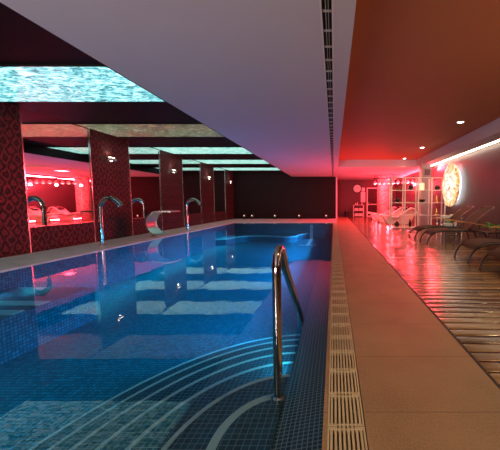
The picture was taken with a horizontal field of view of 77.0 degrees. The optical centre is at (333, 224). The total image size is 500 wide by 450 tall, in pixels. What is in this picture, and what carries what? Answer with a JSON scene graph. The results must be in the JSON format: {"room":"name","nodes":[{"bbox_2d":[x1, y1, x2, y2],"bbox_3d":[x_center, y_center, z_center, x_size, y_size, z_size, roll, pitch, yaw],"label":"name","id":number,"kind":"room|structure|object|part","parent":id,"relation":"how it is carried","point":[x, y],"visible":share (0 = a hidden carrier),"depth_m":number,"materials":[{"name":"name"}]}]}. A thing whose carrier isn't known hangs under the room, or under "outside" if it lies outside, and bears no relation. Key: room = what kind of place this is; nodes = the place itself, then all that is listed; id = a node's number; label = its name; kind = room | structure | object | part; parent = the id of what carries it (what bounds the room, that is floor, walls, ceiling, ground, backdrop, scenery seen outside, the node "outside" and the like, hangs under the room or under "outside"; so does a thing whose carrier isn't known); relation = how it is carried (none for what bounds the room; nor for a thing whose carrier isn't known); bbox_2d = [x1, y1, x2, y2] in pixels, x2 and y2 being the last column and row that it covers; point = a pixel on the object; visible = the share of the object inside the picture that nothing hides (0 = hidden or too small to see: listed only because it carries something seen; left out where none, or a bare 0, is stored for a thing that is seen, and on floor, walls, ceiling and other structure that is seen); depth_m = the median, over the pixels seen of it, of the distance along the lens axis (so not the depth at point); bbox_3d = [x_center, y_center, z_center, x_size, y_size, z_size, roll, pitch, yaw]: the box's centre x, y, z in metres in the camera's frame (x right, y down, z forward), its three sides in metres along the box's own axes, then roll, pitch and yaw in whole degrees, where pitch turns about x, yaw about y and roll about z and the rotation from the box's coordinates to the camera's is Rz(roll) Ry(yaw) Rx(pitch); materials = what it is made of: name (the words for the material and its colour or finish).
{"room":"spa","nodes":[
{"label":"spa","id":0,"kind":"room"},
{"bbox_2d":[0,102,233,257],"bbox_3d":[-7.250,-1.150,8.687,0.200,3.360,25.500,0,4,0],"label":"wall","id":1,"kind":"structure","parent":0,"point":[109,178],"depth_m":9.19,"materials":[{"name":"red tile"}]},
{"bbox_2d":[19,106,31,252],"bbox_3d":[-7.173,-1.016,6.942,0.075,3.360,0.030,0,4,0],"label":"trim","id":2,"kind":"structure","parent":1,"relation":"attached to","point":[19,106],"depth_m":6.94,"materials":[{"name":"metal"}]},
{"bbox_2d":[21,107,92,226],"bbox_3d":[-7.160,-1.398,7.876,0.012,2.736,1.888,0,4,0],"label":"wall mirror","id":3,"kind":"object","parent":1,"relation":"attached to","point":[56,151],"visible":0.86,"depth_m":7.71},
{"bbox_2d":[31,221,93,226],"bbox_3d":[-7.175,-0.023,7.982,0.070,0.022,1.888,0,4,0],"label":"trim","id":4,"kind":"structure","parent":1,"relation":"attached to","point":[92,221],"depth_m":7.83,"materials":[{"name":"metal"}]},
{"bbox_2d":[88,129,95,241],"bbox_3d":[-7.173,-1.163,8.857,0.075,3.360,0.030,0,4,0],"label":"trim","id":5,"kind":"structure","parent":1,"relation":"attached to","point":[88,129],"depth_m":8.84,"materials":[{"name":"metal"}]},
{"bbox_2d":[106,157,116,161],"bbox_3d":[-7.062,-2.073,9.469,0.176,0.124,0.340,0,4,0],"label":"wall lamp","id":6,"kind":"object","parent":1,"relation":"attached to","point":[107,158],"visible":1,"depth_m":9.42,"materials":[{"name":"silver metal"}]},
{"bbox_2d":[128,140,132,235],"bbox_3d":[-7.173,-1.292,10.532,0.075,3.360,0.030,0,4,0],"label":"trim","id":7,"kind":"structure","parent":1,"relation":"attached to","point":[128,140],"depth_m":10.52,"materials":[{"name":"metal"}]},
{"bbox_2d":[129,140,160,217],"bbox_3d":[-7.160,-1.672,11.430,0.012,2.736,1.818,0,4,0],"label":"wall mirror","id":8,"kind":"object","parent":1,"relation":"attached to","point":[144,159],"visible":0.79,"depth_m":11.32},
{"bbox_2d":[159,150,162,230],"bbox_3d":[-7.173,-1.434,12.377,0.075,3.360,0.030,0,4,0],"label":"trim","id":9,"kind":"structure","parent":1,"relation":"attached to","point":[159,150],"depth_m":12.35,"materials":[{"name":"metal"}]},
{"bbox_2d":[182,162,184,226],"bbox_3d":[-7.173,-1.576,14.221,0.075,3.360,0.030,0,4,0],"label":"trim","id":10,"kind":"structure","parent":1,"relation":"attached to","point":[182,162],"depth_m":14.22,"materials":[{"name":"metal"}]},
{"bbox_2d":[182,156,200,213],"bbox_3d":[-7.160,-1.958,15.145,0.012,2.736,1.868,0,4,0],"label":"wall mirror","id":11,"kind":"object","parent":1,"relation":"attached to","point":[191,168],"visible":1,"depth_m":15.06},
{"bbox_2d":[200,169,201,213],"bbox_3d":[-7.173,-1.721,16.115,0.075,3.360,0.030,0,4,0],"label":"trim","id":12,"kind":"structure","parent":1,"relation":"attached to","point":[200,169],"depth_m":16.07,"materials":[{"name":"metal"}]},
{"bbox_2d":[214,166,225,211],"bbox_3d":[-7.160,-2.240,18.809,0.012,2.736,1.818,0,4,0],"label":"wall mirror","id":13,"kind":"object","parent":1,"relation":"attached to","point":[219,173],"visible":0.86,"depth_m":18.74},
{"bbox_2d":[0,219,248,272],"bbox_3d":[-6.485,1.024,8.855,1.330,1.000,25.500,0,4,0],"label":"pool coping","id":14,"kind":"object","parent":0,"point":[35,258],"visible":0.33,"depth_m":7.59,"materials":[{"name":"stone"}]},
{"bbox_2d":[98,196,122,245],"bbox_3d":[-6.124,-0.114,8.216,0.712,1.366,0.200,0,4,0],"label":"spout","id":15,"kind":"object","parent":14,"relation":"on","point":[103,200],"visible":0.99,"depth_m":8.17,"materials":[{"name":"silver metal"}]},
{"bbox_2d":[145,210,179,236],"bbox_3d":[-6.052,-0.066,10.626,0.904,0.901,0.640,0,4,0],"label":"cascade","id":16,"kind":"object","parent":14,"relation":"on","point":[151,225],"visible":1,"depth_m":10.58,"materials":[{"name":"metal"}]},
{"bbox_2d":[185,198,200,229],"bbox_3d":[-5.994,-0.463,12.752,0.712,1.366,0.200,0,4,0],"label":"spout","id":17,"kind":"object","parent":14,"relation":"on","point":[188,201],"visible":0.98,"depth_m":12.70,"materials":[{"name":"silver metal"}]},
{"bbox_2d":[0,0,499,179],"bbox_3d":[-1.150,-3.040,10.046,12.400,0.200,28.500,0,4,0],"label":"ceiling","id":18,"kind":"structure","parent":0,"point":[418,69],"depth_m":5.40,"materials":[{"name":"paint"}]},
{"bbox_2d":[0,64,164,101],"bbox_3d":[-5.090,-2.576,5.559,4.080,0.034,1.720,0,4,0],"label":"ceiling light panel","id":19,"kind":"object","parent":18,"relation":"attached to","point":[18,82],"visible":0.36,"depth_m":5.46,"materials":[{"name":"teal glass"}]},
{"bbox_3d":[-5.090,-2.576,5.559,4.080,0.034,1.720,0,4,0],"label":"frame","id":20,"kind":"part","parent":19,"relation":"part of","materials":[{"name":"black metal"}]},
{"bbox_2d":[73,123,223,136],"bbox_3d":[-5.090,-2.843,9.034,4.080,0.034,1.650,0,4,0],"label":"ceiling light panel","id":21,"kind":"object","parent":18,"relation":"attached to","point":[114,129],"visible":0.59,"depth_m":8.85,"materials":[{"name":"beige glass"}]},
{"bbox_2d":[151,146,251,153],"bbox_3d":[-5.090,-3.112,12.523,4.080,0.034,1.650,0,4,0],"label":"ceiling light panel","id":22,"kind":"object","parent":18,"relation":"attached to","point":[171,149],"visible":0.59,"depth_m":12.23,"materials":[{"name":"teal glass"}]},
{"bbox_2d":[193,159,268,163],"bbox_3d":[-5.090,-3.381,16.013,4.080,0.034,1.650,0,4,0],"label":"ceiling light panel","id":23,"kind":"object","parent":18,"relation":"attached to","point":[206,161],"visible":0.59,"depth_m":15.86,"materials":[{"name":"teal glass"}]},
{"bbox_2d":[219,167,278,169],"bbox_3d":[-5.090,-3.649,19.503,4.080,0.034,1.650,0,4,0],"label":"ceiling light panel","id":24,"kind":"object","parent":18,"relation":"attached to","point":[226,168],"visible":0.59,"depth_m":19.18,"materials":[{"name":"teal glass"}]},
{"bbox_3d":[-5.090,-3.649,19.503,4.080,0.034,1.650,0,4,0],"label":"frame","id":25,"kind":"part","parent":24,"relation":"part of","materials":[{"name":"black metal"}]},
{"bbox_2d":[223,168,278,169],"bbox_3d":[-5.090,-3.651,19.502,4.040,0.028,1.590,0,4,0],"label":"diffuser","id":26,"kind":"object","parent":24,"relation":"attached to","point":[223,168],"depth_m":19.18,"materials":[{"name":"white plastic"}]},
{"bbox_2d":[319,0,333,174],"bbox_3d":[-0.068,-2.637,10.378,0.128,0.094,20.700,0,4,0],"label":"ceiling vent","id":27,"kind":"object","parent":18,"relation":"in","point":[327,7],"visible":1,"depth_m":3.83,"materials":[{"name":"black metal"}]},
{"bbox_2d":[431,139,499,165],"bbox_3d":[4.885,-2.265,5.643,0.330,0.050,19.500,0,4,0],"label":"light","id":28,"kind":"object","parent":18,"relation":"attached to","point":[498,140],"visible":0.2,"depth_m":10.74,"materials":[{"name":"white"}]},
{"bbox_2d":[233,171,335,218],"bbox_3d":[-3.575,-2.136,21.500,7.550,3.360,0.200,0,4,0],"label":"wall","id":29,"kind":"structure","parent":0,"point":[263,194],"depth_m":21.40,"materials":[{"name":"black paint"}]},
{"bbox_2d":[0,2,291,176],"bbox_3d":[-3.015,-2.642,8.572,0.029,0.365,25.499,0,4,0],"label":"trim","id":30,"kind":"structure","parent":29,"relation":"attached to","point":[0,2],"depth_m":3.78,"materials":[{"name":"white paint"}]},
{"bbox_2d":[336,177,336,218],"bbox_3d":[0.185,-1.942,21.399,0.100,2.990,0.029,0,4,0],"label":"trim","id":31,"kind":"structure","parent":29,"relation":"attached to","point":[336,177],"depth_m":21.39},
{"bbox_2d":[337,180,395,216],"bbox_3d":[2.550,-2.266,24.498,5.000,3.560,0.200,0,4,0],"label":"wall","id":32,"kind":"structure","parent":0,"point":[346,197],"depth_m":24.39,"materials":[{"name":"paint"}]},
{"bbox_2d":[353,184,361,192],"bbox_3d":[1.880,-2.954,24.312,0.760,0.760,0.064,0,4,0],"label":"wall clock","id":33,"kind":"object","parent":32,"relation":"attached to","point":[357,188],"visible":1,"depth_m":24.30,"materials":[{"name":"white metal"}]},
{"bbox_2d":[361,192,364,201],"bbox_3d":[2.360,-2.267,24.382,0.360,0.820,0.029,0,4,0],"label":"notice board","id":34,"kind":"object","parent":32,"relation":"attached to","point":[362,193],"visible":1,"depth_m":24.38,"materials":[{"name":"paper"}]},
{"bbox_2d":[367,188,376,216],"bbox_3d":[3.120,-1.851,24.384,0.920,2.350,0.089,0,4,0],"label":"door","id":35,"kind":"structure","parent":32,"relation":"in","point":[371,192],"depth_m":24.38,"materials":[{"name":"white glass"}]},
{"bbox_2d":[234,217,499,449],"bbox_3d":[-2.370,0.510,10.319,6.900,0.200,28.500,0,4,0],"label":"floor","id":36,"kind":"structure","parent":0,"point":[420,389],"depth_m":2.15,"materials":[{"name":"tile"}]},
{"bbox_2d":[0,236,324,449],"bbox_3d":[-2.940,1.115,8.511,5.760,1.070,18.000,0,4,0],"label":"basin","id":37,"kind":"object","parent":36,"relation":"in","point":[160,306],"visible":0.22,"depth_m":5.46,"materials":[{"name":"tile"}]},
{"bbox_2d":[0,287,95,364],"bbox_3d":[-5.100,1.550,3.930,1.400,0.605,3.200,0,4,0],"label":"wall","id":38,"kind":"structure","parent":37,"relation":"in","point":[30,317],"depth_m":4.67,"materials":[{"name":"tile"}]},
{"bbox_2d":[28,334,299,449],"bbox_3d":[-1.470,1.555,2.080,2.280,0.880,5.070,0,4,0],"label":"steps","id":39,"kind":"structure","parent":37,"relation":"on","point":[220,399],"depth_m":2.35,"materials":[{"name":"tile"}]},
{"bbox_2d":[271,245,303,402],"bbox_3d":[-0.360,0.851,2.634,0.092,1.539,1.514,0,4,0],"label":"pool handrail","id":40,"kind":"object","parent":39,"relation":"on","point":[280,260],"visible":0.91,"depth_m":1.90,"materials":[{"name":"silver metal"}]},
{"bbox_2d":[146,223,332,241],"bbox_3d":[-2.925,0.572,8.469,5.790,0.001,18.000,0,4,0],"label":"pool water","id":41,"kind":"object","parent":37,"relation":"in","point":[233,230],"visible":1,"depth_m":12.41,"materials":[{"name":"blue liquid"}]},
{"bbox_2d":[215,236,306,245],"bbox_3d":[-3.661,0.746,16.045,4.278,0.350,2.858,0,4,0],"label":"bench","id":42,"kind":"object","parent":37,"relation":"on","point":[279,239],"visible":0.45,"depth_m":15.84,"materials":[{"name":"tile"}]},
{"bbox_2d":[271,236,331,449],"bbox_3d":[-0.195,1.048,8.505,0.270,0.905,18.000,0,4,0],"label":"wall","id":43,"kind":"structure","parent":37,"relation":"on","point":[300,423],"depth_m":2.17,"materials":[{"name":"tile"}]},
{"bbox_2d":[299,236,315,245],"bbox_3d":[-1.310,0.499,16.125,0.880,0.830,2.679,0,4,0],"label":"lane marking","id":44,"kind":"object","parent":37,"relation":"on","point":[311,237],"visible":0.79,"depth_m":15.51,"materials":[{"name":"blue tile"}]},
{"bbox_2d":[322,232,364,449],"bbox_3d":[0.055,0.654,8.475,0.230,0.196,18.000,0,4,0],"label":"channel","id":45,"kind":"object","parent":37,"relation":"attached to","point":[326,394],"visible":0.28,"depth_m":2.14,"materials":[{"name":"plastic"}]},
{"bbox_2d":[332,266,342,268],"bbox_3d":[0.065,0.792,5.541,0.198,0.030,0.268,0,4,0],"label":"drain grate","id":46,"kind":"object","parent":45,"relation":"on","point":[333,267],"visible":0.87,"depth_m":5.51,"materials":[{"name":"plastic"}]},
{"bbox_2d":[332,272,343,275],"bbox_3d":[0.065,0.834,4.999,0.198,0.030,0.268,0,4,0],"label":"drain grate","id":47,"kind":"object","parent":45,"relation":"on","point":[333,273],"visible":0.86,"depth_m":5.05,"materials":[{"name":"plastic"}]},
{"bbox_2d":[331,286,345,290],"bbox_3d":[0.065,0.897,4.185,0.198,0.030,0.268,0,4,0],"label":"drain grate","id":48,"kind":"object","parent":45,"relation":"on","point":[333,287],"visible":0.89,"depth_m":4.22,"materials":[{"name":"plastic"}]},
{"bbox_2d":[332,281,344,285],"bbox_3d":[0.065,0.876,4.456,0.198,0.030,0.268,0,4,0],"label":"drain grate","id":49,"kind":"object","parent":45,"relation":"on","point":[333,282],"visible":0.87,"depth_m":4.43,"materials":[{"name":"plastic"}]},
{"bbox_2d":[332,276,344,280],"bbox_3d":[0.065,0.855,4.728,0.198,0.030,0.268,0,4,0],"label":"drain grate","id":50,"kind":"object","parent":45,"relation":"on","point":[333,277],"visible":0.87,"depth_m":4.72,"materials":[{"name":"plastic"}]},
{"bbox_2d":[331,291,346,297],"bbox_3d":[0.065,0.917,3.914,0.198,0.030,0.268,0,4,0],"label":"drain grate","id":51,"kind":"object","parent":45,"relation":"on","point":[333,292],"visible":0.84,"depth_m":3.90,"materials":[{"name":"plastic"}]},
{"bbox_2d":[331,298,347,304],"bbox_3d":[0.065,0.938,3.643,0.198,0.030,0.268,0,4,0],"label":"drain grate","id":52,"kind":"object","parent":45,"relation":"on","point":[332,299],"visible":0.85,"depth_m":3.63,"materials":[{"name":"plastic"}]},
{"bbox_2d":[331,305,348,313],"bbox_3d":[0.065,0.959,3.372,0.198,0.030,0.268,0,4,0],"label":"drain grate","id":53,"kind":"object","parent":45,"relation":"on","point":[332,306],"visible":0.84,"depth_m":3.36,"materials":[{"name":"plastic"}]},
{"bbox_2d":[330,324,351,336],"bbox_3d":[0.065,1.001,2.829,0.198,0.030,0.268,0,4,0],"label":"drain grate","id":54,"kind":"object","parent":45,"relation":"on","point":[342,326],"visible":0.84,"depth_m":2.83,"materials":[{"name":"plastic"}]},
{"bbox_2d":[331,314,350,323],"bbox_3d":[0.065,0.980,3.100,0.198,0.030,0.268,0,4,0],"label":"drain grate","id":55,"kind":"object","parent":45,"relation":"on","point":[337,316],"visible":0.83,"depth_m":3.10,"materials":[{"name":"plastic"}]},
{"bbox_2d":[330,336,353,351],"bbox_3d":[0.065,1.022,2.558,0.198,0.030,0.268,0,4,0],"label":"drain grate","id":56,"kind":"object","parent":45,"relation":"on","point":[348,338],"visible":0.78,"depth_m":2.55,"materials":[{"name":"plastic"}]},
{"bbox_2d":[329,351,356,370],"bbox_3d":[0.065,1.043,2.287,0.198,0.030,0.268,0,4,0],"label":"drain grate","id":57,"kind":"object","parent":45,"relation":"on","point":[332,353],"visible":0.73,"depth_m":2.28,"materials":[{"name":"plastic"}]},
{"bbox_2d":[329,370,359,395],"bbox_3d":[0.065,1.063,2.015,0.198,0.030,0.268,0,4,0],"label":"drain grate","id":58,"kind":"object","parent":45,"relation":"on","point":[331,372],"visible":0.81,"depth_m":2.01,"materials":[{"name":"plastic"}]},
{"bbox_2d":[328,394,364,428],"bbox_3d":[0.065,1.084,1.744,0.198,0.030,0.268,0,4,0],"label":"drain grate","id":59,"kind":"object","parent":45,"relation":"on","point":[357,397],"visible":0.85,"depth_m":1.72,"materials":[{"name":"plastic"}]},
{"bbox_2d":[327,427,367,449],"bbox_3d":[0.065,1.105,1.473,0.198,0.030,0.268,0,4,0],"label":"drain grate","id":60,"kind":"object","parent":45,"relation":"on","point":[331,430],"visible":1,"depth_m":1.53,"materials":[{"name":"plastic"}]},
{"bbox_2d":[350,220,499,388],"bbox_3d":[1.075,0.458,10.316,0.020,0.104,28.500,0,4,0],"label":"trim","id":61,"kind":"structure","parent":36,"relation":"on","point":[428,307],"depth_m":2.73,"materials":[{"name":"black metal"}]},
{"bbox_2d":[348,217,499,384],"bbox_3d":[3.067,0.510,10.319,3.965,0.200,28.500,0,4,0],"label":"floor","id":62,"kind":"structure","parent":0,"point":[465,297],"depth_m":4.78,"materials":[{"name":"brown wood"}]},
{"bbox_2d":[353,205,363,216],"bbox_3d":[1.950,-1.118,23.885,0.840,0.965,0.440,0,4,0],"label":"towel rack","id":63,"kind":"object","parent":62,"relation":"on","point":[353,205],"visible":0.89,"depth_m":23.67,"materials":[{"name":"white wood"}]},
{"bbox_2d":[366,206,395,219],"bbox_3d":[3.171,-0.783,19.698,2.094,0.939,0.680,0,4,0],"label":"lounger","id":64,"kind":"object","parent":62,"relation":"on","point":[386,212],"visible":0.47,"depth_m":19.44,"materials":[{"name":"white plastic"}]},
{"bbox_2d":[377,176,389,213],"bbox_3d":[3.500,-1.935,21.314,0.840,2.989,0.840,0,4,0],"label":"column","id":65,"kind":"structure","parent":62,"relation":"on","point":[382,189],"depth_m":20.96,"materials":[{"name":"stone"}]},
{"bbox_2d":[371,206,403,221],"bbox_3d":[3.301,-0.660,18.103,2.094,0.939,0.680,0,4,0],"label":"lounger","id":66,"kind":"object","parent":62,"relation":"on","point":[397,210],"visible":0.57,"depth_m":17.85,"materials":[{"name":"white plastic"}]},
{"bbox_2d":[377,207,416,223],"bbox_3d":[3.471,-0.545,16.607,2.094,0.939,0.680,0,4,0],"label":"lounger","id":67,"kind":"object","parent":62,"relation":"on","point":[408,211],"visible":0.79,"depth_m":16.36,"materials":[{"name":"white plastic"}]},
{"bbox_2d":[389,177,445,228],"bbox_3d":[3.780,-1.002,13.673,2.456,2.300,0.476,0,4,0],"label":"open shelf","id":68,"kind":"object","parent":62,"relation":"on","point":[403,190],"visible":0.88,"depth_m":13.51,"materials":[{"name":"white wood"}]},
{"bbox_3d":[2.580,-1.018,13.883,0.052,2.300,0.052,0,4,0],"label":"post","id":69,"kind":"part","parent":68,"relation":"part of","materials":[{"name":"white wood"}]},
{"bbox_3d":[2.580,-0.986,13.464,0.052,2.300,0.052,0,4,0],"label":"post","id":70,"kind":"part","parent":68,"relation":"part of","materials":[{"name":"white wood"}]},
{"bbox_3d":[3.180,-1.018,13.883,0.052,2.300,0.052,0,4,0],"label":"post","id":71,"kind":"part","parent":68,"relation":"part of","materials":[{"name":"white wood"}]},
{"bbox_3d":[3.180,-0.986,13.464,0.052,2.300,0.052,0,4,0],"label":"post","id":72,"kind":"part","parent":68,"relation":"part of","materials":[{"name":"white wood"}]},
{"bbox_3d":[3.780,-1.018,13.883,0.052,2.300,0.052,0,4,0],"label":"post","id":73,"kind":"part","parent":68,"relation":"part of","materials":[{"name":"white wood"}]},
{"bbox_3d":[3.780,-0.986,13.464,0.052,2.300,0.052,0,4,0],"label":"post","id":74,"kind":"part","parent":68,"relation":"part of","materials":[{"name":"white wood"}]},
{"bbox_2d":[419,183,423,189],"bbox_3d":[3.980,-1.743,13.616,0.220,0.320,0.220,0,4,0],"label":"lantern","id":75,"kind":"object","parent":68,"relation":"on","point":[421,185],"visible":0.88,"depth_m":13.52,"materials":[{"name":"white"}]},
{"bbox_3d":[4.380,-1.018,13.883,0.052,2.300,0.052,0,4,0],"label":"post","id":76,"kind":"part","parent":68,"relation":"part of","materials":[{"name":"white wood"}]},
{"bbox_3d":[4.380,-0.986,13.464,0.052,2.300,0.052,0,4,0],"label":"post","id":77,"kind":"part","parent":68,"relation":"part of","materials":[{"name":"white wood"}]},
{"bbox_3d":[4.980,-1.018,13.883,0.052,2.300,0.052,0,4,0],"label":"post","id":78,"kind":"part","parent":68,"relation":"part of","materials":[{"name":"white wood"}]},
{"bbox_2d":[418,157,430,225],"bbox_3d":[4.440,-1.613,14.720,0.440,3.359,0.400,0,4,0],"label":"pillar","id":79,"kind":"structure","parent":62,"relation":"on","point":[423,207],"depth_m":14.58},
{"bbox_2d":[422,168,430,176],"bbox_3d":[4.440,-2.519,14.364,0.400,0.420,0.167,0,4,0],"label":"wall speaker","id":80,"kind":"object","parent":79,"relation":"attached to","point":[426,172],"visible":1,"depth_m":14.29,"materials":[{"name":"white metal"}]},
{"bbox_2d":[424,169,429,174],"bbox_3d":[4.440,-2.513,14.285,0.260,0.280,0.007,0,4,0],"label":"grille","id":81,"kind":"object","parent":80,"relation":"attached to","point":[426,171],"depth_m":14.28,"materials":[{"name":"brown metal"}]},
{"bbox_2d":[409,206,473,238],"bbox_3d":[3.559,-0.104,10.022,1.930,1.070,0.796,0,4,0],"label":"sun lounger","id":82,"kind":"object","parent":62,"relation":"on","point":[465,209],"visible":0.67,"depth_m":9.90,"materials":[{"name":"black metal"}]},
{"bbox_3d":[3.231,0.096,10.037,1.021,0.154,0.656,0,4,0],"label":"seat","id":83,"kind":"part","parent":82,"relation":"part of","materials":[{"name":"fabric"}]},
{"bbox_3d":[3.490,0.255,9.708,1.781,0.390,0.042,0,4,0],"label":"frame","id":84,"kind":"part","parent":82,"relation":"part of","materials":[{"name":"black metal"}]},
{"bbox_3d":[4.115,-0.280,10.008,0.750,0.638,0.640,0,4,0],"label":"backrest","id":85,"kind":"part","parent":82,"relation":"part of","materials":[{"name":"fabric"}]},
{"bbox_3d":[4.118,-0.296,10.007,0.813,0.685,0.758,0,4,0],"label":"frame","id":86,"kind":"part","parent":82,"relation":"part of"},
{"bbox_2d":[442,226,457,239],"bbox_3d":[3.660,0.254,9.467,0.420,0.440,0.260,0,4,0],"label":"side table","id":87,"kind":"object","parent":62,"relation":"on","point":[454,235],"visible":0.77,"depth_m":9.38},
{"bbox_2d":[442,223,452,225],"bbox_3d":[3.574,-0.013,9.447,0.252,0.094,0.220,0,4,0],"label":"folded towel","id":88,"kind":"object","parent":87,"relation":"on","point":[443,224],"visible":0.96,"depth_m":9.34,"materials":[{"name":"white fabric"}]},
{"bbox_2d":[419,206,493,243],"bbox_3d":[3.599,-0.016,8.875,1.930,1.070,0.796,0,4,0],"label":"sun lounger","id":89,"kind":"object","parent":62,"relation":"on","point":[472,219],"visible":0.92,"depth_m":8.72,"materials":[{"name":"brown wicker"}]},
{"bbox_3d":[3.271,0.184,8.890,1.021,0.154,0.656,0,4,0],"label":"seat","id":90,"kind":"part","parent":89,"relation":"part of","materials":[{"name":"fabric"}]},
{"bbox_3d":[3.530,0.343,8.562,1.781,0.390,0.042,0,4,0],"label":"frame","id":91,"kind":"part","parent":89,"relation":"part of","materials":[{"name":"black metal"}]},
{"bbox_3d":[4.155,-0.191,8.861,0.750,0.638,0.640,0,4,0],"label":"backrest","id":92,"kind":"part","parent":89,"relation":"part of","materials":[{"name":"fabric"}]},
{"bbox_3d":[4.158,-0.207,8.860,0.813,0.685,0.758,0,4,0],"label":"frame","id":93,"kind":"part","parent":89,"relation":"part of","materials":[{"name":"brown metal"}]},
{"bbox_2d":[453,226,499,262],"bbox_3d":[3.599,0.188,6.233,1.930,1.070,0.796,0,4,0],"label":"sun lounger","id":94,"kind":"object","parent":62,"relation":"on","point":[474,243],"visible":1,"depth_m":6.15,"materials":[{"name":"brown wicker"}]},
{"bbox_3d":[3.271,0.387,6.248,1.021,0.154,0.656,0,4,0],"label":"seat","id":95,"kind":"part","parent":94,"relation":"part of","materials":[{"name":"fabric"}]},
{"bbox_3d":[3.530,0.546,5.919,1.781,0.390,0.042,0,4,0],"label":"frame","id":96,"kind":"part","parent":94,"relation":"part of","materials":[{"name":"black metal"}]},
{"bbox_2d":[478,231,499,250],"bbox_3d":[4.020,0.393,7.603,0.500,0.450,0.500,0,4,0],"label":"side table","id":97,"kind":"object","parent":62,"relation":"on","point":[487,232],"visible":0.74,"depth_m":7.39,"materials":[{"name":"brown wood"}]},
{"bbox_2d":[484,222,499,231],"bbox_3d":[3.971,0.050,7.512,0.528,0.245,0.449,-2,5,-19],"label":"potted plant","id":98,"kind":"object","parent":97,"relation":"on","point":[489,225],"visible":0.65,"depth_m":7.47,"materials":[{"name":"green plant"}]},
{"bbox_3d":[3.980,0.102,7.530,0.201,0.140,0.201,0,4,0],"label":"pot","id":99,"kind":"part","parent":98,"relation":"part of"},
{"bbox_2d":[479,247,499,277],"bbox_3d":[3.579,0.280,5.036,1.930,1.070,0.796,0,4,0],"label":"sun lounger","id":100,"kind":"object","parent":62,"relation":"on","point":[495,252],"visible":1,"depth_m":5.30,"materials":[{"name":"brown wicker"}]},
{"bbox_3d":[3.510,0.586,5.401,1.781,0.390,0.042,0,4,0],"label":"frame","id":101,"kind":"part","parent":100,"relation":"part of","materials":[{"name":"black metal"}]},
{"bbox_3d":[3.251,0.479,5.052,1.021,0.154,0.656,0,4,0],"label":"seat","id":102,"kind":"part","parent":100,"relation":"part of","materials":[{"name":"fabric"}]},
{"bbox_2d":[396,142,499,238],"bbox_3d":[5.150,-1.265,10.183,0.200,3.760,28.500,0,4,0],"label":"wall","id":103,"kind":"structure","parent":0,"point":[479,169],"depth_m":10.94,"materials":[{"name":"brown painted plaster"}]},
{"bbox_2d":[442,164,460,205],"bbox_3d":[4.925,-1.672,12.572,0.249,1.787,1.799,0,4,0],"label":"light","id":104,"kind":"object","parent":103,"relation":"attached to","point":[451,183],"visible":1,"depth_m":12.27,"materials":[{"name":"beige glass"}]}
]}

